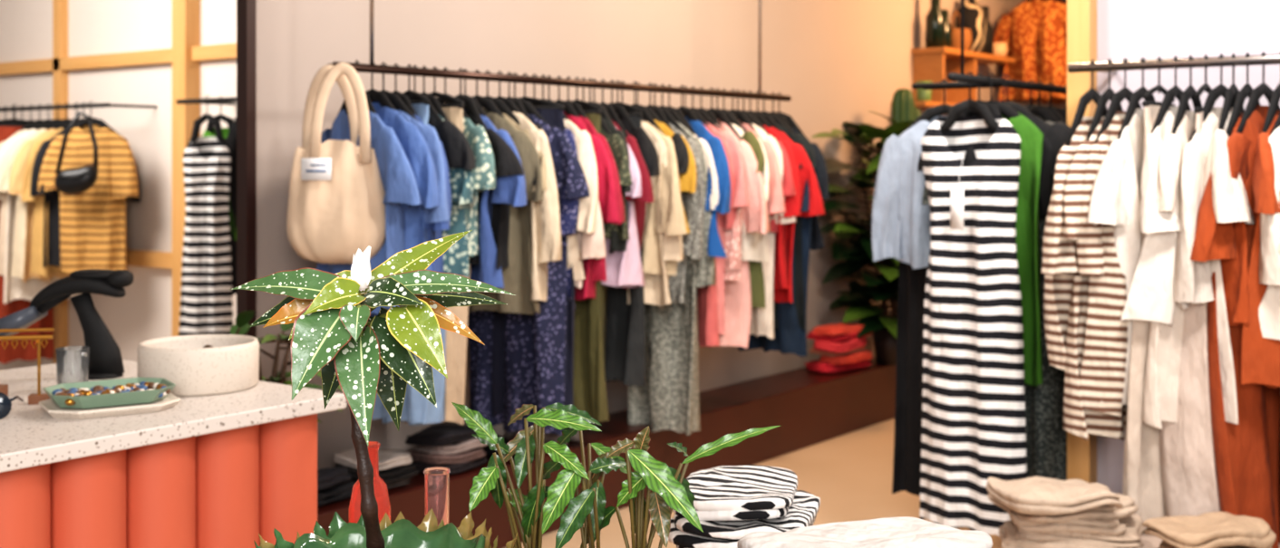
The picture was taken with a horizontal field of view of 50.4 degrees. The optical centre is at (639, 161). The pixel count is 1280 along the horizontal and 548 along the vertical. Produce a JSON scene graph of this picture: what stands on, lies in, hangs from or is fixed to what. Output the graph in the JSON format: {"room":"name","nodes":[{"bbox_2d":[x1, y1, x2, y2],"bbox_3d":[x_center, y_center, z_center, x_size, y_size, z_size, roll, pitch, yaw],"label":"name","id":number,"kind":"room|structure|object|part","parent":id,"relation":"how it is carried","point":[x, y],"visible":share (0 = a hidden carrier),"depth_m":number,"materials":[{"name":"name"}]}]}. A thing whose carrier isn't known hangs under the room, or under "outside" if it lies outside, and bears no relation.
{"room":"clothing store","nodes":[
{"label":"clothing store","id":0,"kind":"room"},
{"bbox_2d":[0,0,236,370],"bbox_3d":[-3.099,-0.050,8.263,7.100,3.000,0.100,0,0,37],"label":"wall alcove","id":1,"kind":"structure","parent":0,"point":[144,313],"depth_m":8.15,"materials":[{"name":"beige paint"}]},
{"bbox_2d":[0,48,172,76],"bbox_3d":[-4.225,-0.610,9.012,4.000,0.080,0.060,0,0,37],"label":"rail","id":2,"kind":"object","parent":1,"relation":"attached to","point":[161,56],"visible":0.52,"depth_m":8.33,"materials":[{"name":"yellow wood"}]},
{"bbox_2d":[0,95,236,364],"bbox_3d":[-3.488,0.429,8.079,4.300,1.547,0.663,0,0,37],"label":"clothing rack","id":3,"kind":"object","parent":1,"relation":"attached to","point":[47,235],"visible":0.84,"depth_m":7.71,"materials":[{"name":"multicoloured fabric"}]},
{"bbox_2d":[54,111,97,194],"bbox_3d":[-3.134,-0.047,7.559,0.231,0.464,0.111,0,0,-4],"label":"crossbody bag","id":4,"kind":"object","parent":3,"relation":"hanging from","point":[76,180],"visible":1,"depth_m":7.54,"materials":[{"name":"leather"}]},
{"bbox_3d":[-3.392,-0.320,8.207,4.300,0.024,0.342,0,0,37],"label":"rail","id":5,"kind":"part","parent":3,"relation":"part of","materials":[{"name":"black plastic"}]},
{"bbox_2d":[126,249,172,269],"bbox_3d":[-4.225,0.575,9.012,4.000,0.090,0.060,0,0,37],"label":"rail","id":6,"kind":"object","parent":1,"relation":"attached to","point":[157,259],"visible":0.39,"depth_m":7.95,"materials":[{"name":"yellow wood"}]},
{"bbox_2d":[191,42,236,61],"bbox_3d":[-1.938,-0.610,7.287,1.470,0.080,0.060,0,0,37],"label":"rail","id":7,"kind":"object","parent":1,"relation":"attached to","point":[226,51],"visible":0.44,"depth_m":7.58,"materials":[{"name":"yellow wood"}]},
{"bbox_2d":[256,0,1053,469],"bbox_3d":[0.976,-0.050,7.719,0.040,3.000,7.700,0,0,37],"label":"wall","id":8,"kind":"structure","parent":0,"point":[838,62],"depth_m":6.21,"materials":[{"name":"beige paint"}]},
{"bbox_2d":[236,0,256,338],"bbox_3d":[-1.337,-0.050,4.617,0.055,3.000,0.038,0,0,37],"label":"post","id":9,"kind":"object","parent":8,"relation":"attached to","point":[246,9],"visible":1,"depth_m":4.60,"materials":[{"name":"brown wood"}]},
{"bbox_2d":[891,47,1015,108],"bbox_3d":[2.092,-0.530,8.975,0.230,0.380,1.450,0,0,37],"label":"wall shelf","id":10,"kind":"object","parent":8,"relation":"attached to","point":[928,63],"visible":0.7,"depth_m":8.70,"materials":[{"name":"brown wood"}]},
{"bbox_2d":[915,80,931,101],"bbox_3d":[1.774,-0.435,8.495,0.100,0.130,0.100,0,0,37],"label":"cup","id":11,"kind":"object","parent":10,"relation":"on","point":[922,94],"visible":0.77,"depth_m":8.46,"materials":[{"name":"ceramic"}]},
{"bbox_3d":[1.837,-0.527,8.654,0.210,0.315,0.030,0,0,37],"label":"panel","id":12,"kind":"part","parent":10,"relation":"part of","materials":[{"name":"brown wood"}]},
{"bbox_2d":[925,0,944,48],"bbox_3d":[1.884,-0.900,8.675,0.120,0.360,0.120,0,0,37],"label":"bottle","id":13,"kind":"object","parent":10,"relation":"on","point":[935,19],"visible":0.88,"depth_m":8.63,"materials":[{"name":"green glass"}]},
{"bbox_2d":[941,9,951,48],"bbox_3d":[1.965,-0.850,8.815,0.110,0.260,0.110,0,0,37],"label":"bottle","id":14,"kind":"object","parent":10,"relation":"on","point":[947,27],"visible":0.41,"depth_m":8.77,"materials":[{"name":"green glass"}]},
{"bbox_2d":[950,10,971,50],"bbox_3d":[2.089,-0.858,8.971,0.196,0.276,0.196,0,0,37],"label":"woven basket","id":15,"kind":"object","parent":10,"relation":"on","point":[955,32],"visible":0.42,"depth_m":8.89,"materials":[{"name":"wicker"}]},
{"bbox_3d":[2.138,-0.527,9.053,0.210,0.315,0.030,0,0,37],"label":"panel","id":16,"kind":"part","parent":10,"relation":"part of","materials":[{"name":"brown wood"}]},
{"bbox_2d":[954,0,986,52],"bbox_3d":[2.224,-0.910,9.158,0.210,0.380,0.210,0,0,37],"label":"patterned vase","id":17,"kind":"object","parent":10,"relation":"on","point":[974,14],"visible":0.66,"depth_m":9.07,"materials":[{"name":"ceramic"}]},
{"bbox_2d":[980,6,993,54],"bbox_3d":[2.350,-0.890,9.325,0.140,0.340,0.140,0,0,37],"label":"bottle","id":18,"kind":"object","parent":10,"relation":"on","point":[988,48],"visible":0.41,"depth_m":9.27,"materials":[{"name":"glass"}]},
{"bbox_2d":[993,42,1008,56],"bbox_3d":[2.484,-0.770,9.437,0.130,0.100,0.130,0,0,37],"label":"pot","id":19,"kind":"object","parent":10,"relation":"on","point":[1000,49],"visible":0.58,"depth_m":9.38,"materials":[{"name":"ceramic"}]},
{"bbox_2d":[504,417,1001,547],"bbox_3d":[-0.766,1.500,4.962,15.200,0.100,15.000,0,0,37],"label":"floor","id":20,"kind":"structure","parent":0,"point":[850,474],"depth_m":6.12,"materials":[{"name":"beige wood"}]},
{"bbox_2d":[52,0,67,363],"bbox_3d":[-3.658,-0.050,8.584,0.080,3.000,0.060,0,0,37],"label":"stud","id":21,"kind":"object","parent":20,"relation":"on","point":[60,7],"visible":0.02,"depth_m":8.56,"materials":[{"name":"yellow wood"}]},
{"bbox_2d":[0,359,346,547],"bbox_3d":[-1.683,1.000,2.742,1.010,0.900,1.950,0,0,37],"label":"counter","id":22,"kind":"object","parent":20,"relation":"on","point":[222,470],"depth_m":2.91,"materials":[{"name":"stone"}]},
{"bbox_2d":[0,392,23,419],"bbox_3d":[-1.407,0.518,2.925,0.130,0.060,0.124,0,0,-13],"label":"sunglasses","id":23,"kind":"object","parent":22,"relation":"on","point":[5,405],"visible":1,"depth_m":2.88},
{"bbox_2d":[0,328,54,405],"bbox_3d":[-1.473,0.466,3.068,0.280,0.169,0.070,0,0,-10],"label":"stand","id":24,"kind":"object","parent":22,"relation":"on","point":[34,399],"visible":0.98,"depth_m":3.08,"materials":[{"name":"gold metal"}]},
{"bbox_2d":[0,269,133,379],"bbox_3d":[-1.456,0.413,3.472,0.316,0.273,0.119,0,0,0],"label":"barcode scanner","id":25,"kind":"object","parent":22,"relation":"on","point":[105,361],"visible":0.98,"depth_m":3.45,"materials":[{"name":"black plastic"}]},
{"bbox_2d":[55,346,89,384],"bbox_3d":[-1.365,0.500,3.272,0.076,0.100,0.076,0,0,37],"label":"glass cup","id":26,"kind":"object","parent":22,"relation":"on","point":[72,362],"visible":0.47,"depth_m":3.24,"materials":[{"name":"white"}]},
{"bbox_2d":[38,377,181,419],"bbox_3d":[-1.176,0.525,3.016,0.276,0.050,0.226,0,0,-33],"label":"tray","id":27,"kind":"object","parent":22,"relation":"on","point":[140,395],"visible":1,"depth_m":2.96,"materials":[{"name":"ceramic"}]},
{"bbox_2d":[43,377,175,408],"bbox_3d":[-1.176,0.515,3.016,0.260,0.030,0.200,0,0,-33],"label":"tray","id":28,"kind":"object","parent":27,"relation":"on","point":[140,392],"depth_m":2.98,"materials":[{"name":"green ceramic"}]},
{"bbox_2d":[0,359,346,473],"bbox_3d":[-1.683,0.568,2.742,1.010,0.035,1.950,0,0,37],"label":"countertop","id":29,"kind":"structure","parent":22,"relation":"on","point":[29,437],"depth_m":2.91,"materials":[{"name":"stone"}]},
{"bbox_2d":[136,334,259,397],"bbox_3d":[-1.071,0.494,3.304,0.282,0.112,0.282,0,0,37],"label":"ceramic bowl","id":30,"kind":"object","parent":22,"relation":"on","point":[198,364],"visible":0.97,"depth_m":3.20,"materials":[{"name":"white ceramic"}]},
{"bbox_2d":[172,0,200,336],"bbox_3d":[-2.588,-0.050,7.752,0.130,3.000,0.100,0,0,37],"label":"post","id":31,"kind":"object","parent":20,"relation":"on","point":[186,14],"visible":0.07,"depth_m":7.71,"materials":[{"name":"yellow wood"}]},
{"bbox_2d":[230,310,342,423],"bbox_3d":[-1.029,0.935,3.959,0.457,1.030,0.537,0,0,37],"label":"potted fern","id":32,"kind":"object","parent":20,"relation":"on","point":[242,320],"visible":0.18,"depth_m":3.96,"materials":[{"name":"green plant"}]},
{"bbox_2d":[317,358,896,547],"bbox_3d":[0.057,1.295,6.120,0.340,0.310,4.400,0,0,37],"label":"platform","id":33,"kind":"object","parent":20,"relation":"on","point":[809,408],"visible":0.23,"depth_m":6.42,"materials":[{"name":"brown wood"}]},
{"bbox_2d":[317,466,354,507],"bbox_3d":[-1.109,1.082,4.549,0.216,0.110,0.280,0,0,31],"label":"clothes","id":34,"kind":"object","parent":33,"relation":"on","point":[333,486],"visible":0.3,"depth_m":4.53,"materials":[{"name":"fabric"}]},
{"bbox_2d":[333,448,418,489],"bbox_3d":[-0.931,1.079,4.782,0.276,0.117,0.244,0,0,31],"label":"clothes","id":35,"kind":"object","parent":33,"relation":"on","point":[395,468],"visible":0.52,"depth_m":4.74,"materials":[{"name":"fabric"}]},
{"bbox_2d":[405,424,487,475],"bbox_3d":[-0.718,1.059,5.057,0.251,0.155,0.318,0,0,37],"label":"clothes","id":36,"kind":"object","parent":33,"relation":"on","point":[452,447],"visible":0.87,"depth_m":4.96,"materials":[{"name":"fabric"}]},
{"bbox_2d":[480,434,513,458],"bbox_3d":[-0.569,1.094,5.290,0.260,0.088,0.182,0,0,33],"label":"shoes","id":37,"kind":"object","parent":33,"relation":"on","point":[489,453],"visible":0.12,"depth_m":5.21,"materials":[{"name":"leather"}]},
{"bbox_2d":[514,428,580,446],"bbox_3d":[-0.377,1.094,5.545,0.260,0.088,0.182,0,0,33],"label":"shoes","id":38,"kind":"object","parent":33,"relation":"on","point":[548,437],"visible":0.22,"depth_m":5.46,"materials":[{"name":"leather"}]},
{"bbox_2d":[804,322,872,373],"bbox_3d":[1.088,1.014,7.423,0.287,0.246,0.490,0,0,37],"label":"clothes","id":39,"kind":"object","parent":33,"relation":"on","point":[839,349],"visible":0.98,"depth_m":7.30,"materials":[{"name":"fabric"}]},
{"bbox_2d":[811,110,914,365],"bbox_3d":[1.498,0.432,7.588,0.885,1.415,1.115,0,0,37],"label":"rubber plant","id":40,"kind":"object","parent":33,"relation":"on","point":[853,243],"visible":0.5,"depth_m":7.53,"materials":[{"name":"green plant"}]},
{"bbox_3d":[1.417,1.040,7.674,0.220,0.200,0.220,0,0,37],"label":"pot","id":41,"kind":"part","parent":40,"relation":"part of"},
{"bbox_2d":[892,88,921,319],"bbox_3d":[1.595,0.510,8.092,0.380,1.880,0.380,0,0,-23],"label":"cactus","id":42,"kind":"object","parent":20,"relation":"on","point":[904,109],"visible":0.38,"depth_m":8.00,"materials":[{"name":"plant"}]},
{"bbox_2d":[1134,532,1279,547],"bbox_3d":[2.262,1.295,3.530,2.440,0.310,0.800,0,0,37],"label":"bench","id":43,"kind":"object","parent":20,"relation":"on","point":[1149,541],"visible":0.02,"depth_m":4.08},
{"bbox_2d":[986,476,1144,547],"bbox_3d":[1.270,1.039,4.037,0.466,0.198,0.373,0,0,-1],"label":"clothes","id":44,"kind":"object","parent":43,"relation":"on","point":[1043,512],"visible":1,"depth_m":3.92,"materials":[{"name":"fabric"}]},
{"bbox_2d":[1142,512,1276,547],"bbox_3d":[1.601,1.071,3.818,0.345,0.135,0.253,0,0,-13],"label":"clothes","id":45,"kind":"object","parent":43,"relation":"on","point":[1212,529],"visible":1,"depth_m":3.77,"materials":[{"name":"fabric"}]},
{"bbox_3d":[-0.034,1.101,2.030,1.240,0.702,1.240,0,0,37],"label":"display table","id":46,"kind":"object","parent":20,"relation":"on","visible":0},
{"bbox_2d":[349,441,390,524],"bbox_3d":[-0.429,0.599,2.160,0.066,0.302,0.066,0,0,37],"label":"glass bottle","id":47,"kind":"object","parent":46,"relation":"on","point":[381,491],"visible":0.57,"depth_m":2.14,"materials":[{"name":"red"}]},
{"bbox_2d":[230,230,517,547],"bbox_3d":[-0.352,0.423,1.864,0.405,0.653,0.420,0,0,37],"label":"plant","id":48,"kind":"object","parent":46,"relation":"on","point":[355,351],"visible":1,"depth_m":1.75,"materials":[{"name":"green plant"}]},
{"bbox_3d":[-0.348,0.336,1.765,0.113,0.455,0.153,0,0,-32],"label":"stem and bud","id":49,"kind":"part","parent":48,"relation":"part of","materials":[{"name":"white plant"}]},
{"bbox_3d":[-0.352,0.639,1.901,0.362,0.222,0.362,0,0,37],"label":"shaped pot","id":50,"kind":"part","parent":48,"relation":"part of","materials":[{"name":"green ceramic"}]},
{"bbox_2d":[423,466,450,526],"bbox_3d":[-0.317,0.615,2.120,0.043,0.270,0.043,0,0,37],"label":"glass vase","id":51,"kind":"object","parent":46,"relation":"on","point":[436,479],"visible":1,"depth_m":2.10,"materials":[{"name":"pink glass"}]},
{"bbox_2d":[451,402,780,547],"bbox_3d":[-0.064,0.558,2.044,0.411,0.384,0.384,0,0,37],"label":"plant","id":52,"kind":"object","parent":46,"relation":"on","point":[586,512],"visible":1,"depth_m":2.01,"materials":[{"name":"green plant"}]},
{"bbox_2d":[668,465,820,547],"bbox_3d":[0.190,0.663,2.489,0.269,0.171,0.356,0,0,11],"label":"shirts","id":53,"kind":"object","parent":46,"relation":"on","point":[732,503],"visible":0.77,"depth_m":2.38,"materials":[{"name":"fabric"}]},
{"bbox_2d":[736,516,993,547],"bbox_3d":[0.344,0.654,2.082,0.409,0.188,0.253,0,0,-9],"label":"shirts","id":54,"kind":"object","parent":46,"relation":"on","point":[903,532],"visible":1,"depth_m":2.07,"materials":[{"name":"fabric"}]},
{"bbox_2d":[993,0,1066,104],"bbox_3d":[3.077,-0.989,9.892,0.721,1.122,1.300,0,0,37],"label":"shirt","id":55,"kind":"object","parent":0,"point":[1034,32],"visible":0.51,"depth_m":9.48,"materials":[{"name":"orange fabric"}]},
{"bbox_2d":[1053,102,1066,108],"bbox_3d":[5.216,-0.050,9.280,4.850,3.000,0.100,0,0,37],"label":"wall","id":56,"kind":"structure","parent":0,"point":[1062,105],"depth_m":10.66,"materials":[{"name":"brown paint"}]},
{"bbox_2d":[1096,0,1279,494],"bbox_3d":[2.619,-0.050,3.949,2.575,3.000,0.100,0,0,37],"label":"wall","id":57,"kind":"structure","parent":0,"point":[1131,30],"depth_m":4.51,"materials":[{"name":"white paint"}]},
{"bbox_2d":[1066,0,1096,484],"bbox_3d":[1.517,-0.050,4.668,0.080,3.000,0.080,0,0,37],"label":"pillar","id":58,"kind":"structure","parent":57,"relation":"attached to","point":[1081,14],"depth_m":4.64,"materials":[{"name":"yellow wood"}]},
{"bbox_2d":[1041,51,1279,547],"bbox_3d":[2.247,0.478,3.808,2.199,1.615,0.573,0,0,37],"label":"clothing rack","id":59,"kind":"object","parent":57,"relation":"attached to","point":[1160,266],"visible":0.98,"depth_m":4.08,"materials":[{"name":"fabric"}]},
{"bbox_3d":[2.345,-0.305,3.901,2.155,0.032,0.306,0,0,37],"label":"rail","id":60,"kind":"part","parent":59,"relation":"part of","materials":[{"name":"metal"}]},
{"bbox_3d":[-1.060,-1.600,7.063,12.200,0.100,12.000,0,0,37],"label":"ceiling","id":61,"kind":"structure","parent":0,"visible":0},
{"bbox_2d":[316,0,829,436],"bbox_3d":[-0.143,-0.196,5.561,0.663,2.708,2.893,0,0,37],"label":"clothing rack","id":62,"kind":"object","parent":61,"relation":"hanging from","point":[625,239],"visible":0.92,"depth_m":5.28,"materials":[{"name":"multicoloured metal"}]},
{"bbox_2d":[286,62,386,264],"bbox_3d":[-0.975,0.006,4.384,0.328,0.648,0.209,0,0,2],"label":"tote bag","id":63,"kind":"object","parent":62,"relation":"hanging from","point":[335,208],"visible":0.94,"depth_m":4.33,"materials":[{"name":"beige fabric"}]},
{"bbox_3d":[-0.136,-0.923,5.556,0.036,1.254,2.893,0,0,37],"label":"rail","id":64,"kind":"part","parent":62,"relation":"part of","materials":[{"name":"brown metal"}]},
{"bbox_2d":[871,0,1070,496],"bbox_3d":[1.501,-0.134,5.263,0.892,2.832,1.790,0,0,37],"label":"clothing rack","id":65,"kind":"object","parent":61,"relation":"hanging from","point":[900,225],"visible":0.26,"depth_m":4.95,"materials":[{"name":"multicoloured fabric"}]},
{"bbox_2d":[919,71,1027,536],"bbox_3d":[1.115,0.476,4.613,0.389,1.562,0.159,0,0,43],"label":"striped dress","id":66,"kind":"object","parent":65,"relation":"hanging from","point":[974,429],"visible":0.96,"depth_m":4.58,"materials":[{"name":"fabric"}]},
{"bbox_3d":[1.433,-0.908,5.314,0.367,1.284,1.790,0,0,37],"label":"rail","id":67,"kind":"part","parent":65,"relation":"part of","materials":[{"name":"black plastic"}]}
]}

